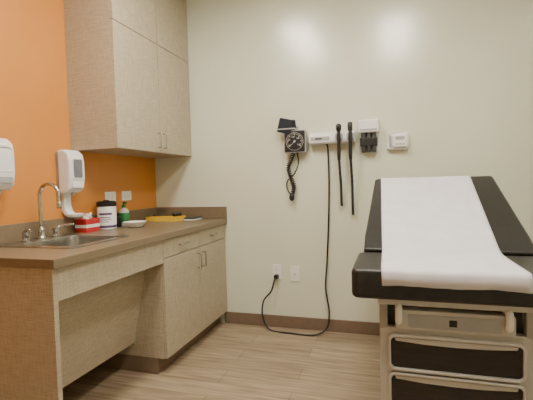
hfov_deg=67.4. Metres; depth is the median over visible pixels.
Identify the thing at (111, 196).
wall outlet
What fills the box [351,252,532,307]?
seat cushion
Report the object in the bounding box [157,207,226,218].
backsplash
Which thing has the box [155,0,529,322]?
wall
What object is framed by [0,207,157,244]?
backsplash
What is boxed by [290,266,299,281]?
wall plate
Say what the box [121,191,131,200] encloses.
wall outlet
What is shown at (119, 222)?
bottle
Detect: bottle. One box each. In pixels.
[117,213,121,226]
[119,202,128,225]
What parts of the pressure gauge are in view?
inflation bulb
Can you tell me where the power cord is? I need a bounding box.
[261,144,329,335]
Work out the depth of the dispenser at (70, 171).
2.44 m
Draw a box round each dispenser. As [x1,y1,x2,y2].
[0,138,14,193]
[56,150,84,216]
[358,119,378,152]
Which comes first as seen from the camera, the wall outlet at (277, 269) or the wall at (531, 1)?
the wall at (531, 1)
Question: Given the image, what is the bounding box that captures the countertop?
[0,207,226,268]
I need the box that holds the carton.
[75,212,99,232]
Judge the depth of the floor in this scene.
2.45 m
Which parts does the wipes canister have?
lid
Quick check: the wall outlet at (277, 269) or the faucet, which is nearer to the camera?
the faucet
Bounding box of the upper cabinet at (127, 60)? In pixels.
[64,0,191,157]
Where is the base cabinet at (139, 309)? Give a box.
[0,224,226,399]
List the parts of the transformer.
handle, coiled cord, handle, coiled cord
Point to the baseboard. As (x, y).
(344, 326)
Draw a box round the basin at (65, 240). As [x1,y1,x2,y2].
[24,236,118,245]
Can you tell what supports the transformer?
attached to the wall at (451, 75)
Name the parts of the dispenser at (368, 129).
plate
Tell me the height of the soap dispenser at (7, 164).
0.283 m
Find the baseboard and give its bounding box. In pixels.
[225,311,379,335]
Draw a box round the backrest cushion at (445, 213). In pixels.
[364,176,532,255]
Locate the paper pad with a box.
[184,216,201,219]
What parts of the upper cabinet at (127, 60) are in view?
door, door, handle, handle, door, door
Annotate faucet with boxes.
[21,182,73,241]
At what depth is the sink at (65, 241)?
2.23 m
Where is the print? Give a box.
[99,213,111,221]
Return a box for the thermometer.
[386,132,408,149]
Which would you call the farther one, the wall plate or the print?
the wall plate
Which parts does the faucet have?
spout, wrist blade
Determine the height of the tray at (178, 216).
0.064 m
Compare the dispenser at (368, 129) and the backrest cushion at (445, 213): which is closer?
the backrest cushion at (445, 213)
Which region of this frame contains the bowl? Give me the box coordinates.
[123,220,146,227]
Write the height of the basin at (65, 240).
0.162 m
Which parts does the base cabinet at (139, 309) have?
panel, slanted panel, drawer, door, door handle, drawer, door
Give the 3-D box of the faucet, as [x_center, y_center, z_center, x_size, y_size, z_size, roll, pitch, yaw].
[-1.194,0.058,2.195,0.172,0.315,0.313,-1,2,17]
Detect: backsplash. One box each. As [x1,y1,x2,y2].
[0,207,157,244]
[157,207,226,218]
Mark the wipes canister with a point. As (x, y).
(106, 209)
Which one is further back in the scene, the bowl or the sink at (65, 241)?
the bowl
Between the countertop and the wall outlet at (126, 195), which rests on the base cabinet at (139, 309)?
the countertop
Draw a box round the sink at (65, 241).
[0,234,129,248]
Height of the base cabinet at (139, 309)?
0.829 m
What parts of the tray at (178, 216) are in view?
reflex hammer handle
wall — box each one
[0,0,156,224]
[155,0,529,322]
[530,0,532,242]
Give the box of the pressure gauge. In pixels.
[277,118,306,200]
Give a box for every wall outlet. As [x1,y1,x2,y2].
[105,192,115,200]
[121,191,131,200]
[272,264,281,278]
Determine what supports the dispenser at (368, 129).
attached to the wall at (451, 75)
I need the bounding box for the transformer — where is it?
[309,122,355,214]
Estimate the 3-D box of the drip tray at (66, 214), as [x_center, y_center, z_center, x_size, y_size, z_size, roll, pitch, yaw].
[-1.187,0.095,2.482,0.110,0.020,0.110,-1,2,17]
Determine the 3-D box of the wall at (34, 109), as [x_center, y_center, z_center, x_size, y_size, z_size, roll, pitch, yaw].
[-1.655,-0.239,1.410,0.100,2.750,4.340,-1,2,17]
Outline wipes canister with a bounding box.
[96,200,116,229]
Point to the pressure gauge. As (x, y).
(295, 140)
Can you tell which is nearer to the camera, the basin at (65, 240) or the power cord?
the basin at (65, 240)
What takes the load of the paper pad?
on the countertop
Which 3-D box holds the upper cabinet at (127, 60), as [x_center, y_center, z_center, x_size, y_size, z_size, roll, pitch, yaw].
[-0.940,-1.017,2.921,0.393,1.356,0.959,-1,2,17]
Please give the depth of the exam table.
1.48 m
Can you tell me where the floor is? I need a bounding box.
[62,322,380,399]
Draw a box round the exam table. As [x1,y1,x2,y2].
[351,176,532,399]
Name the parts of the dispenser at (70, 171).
wall plate, tray arm, window trim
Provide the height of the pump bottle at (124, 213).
0.176 m
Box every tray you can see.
[65,213,84,216]
[145,212,185,221]

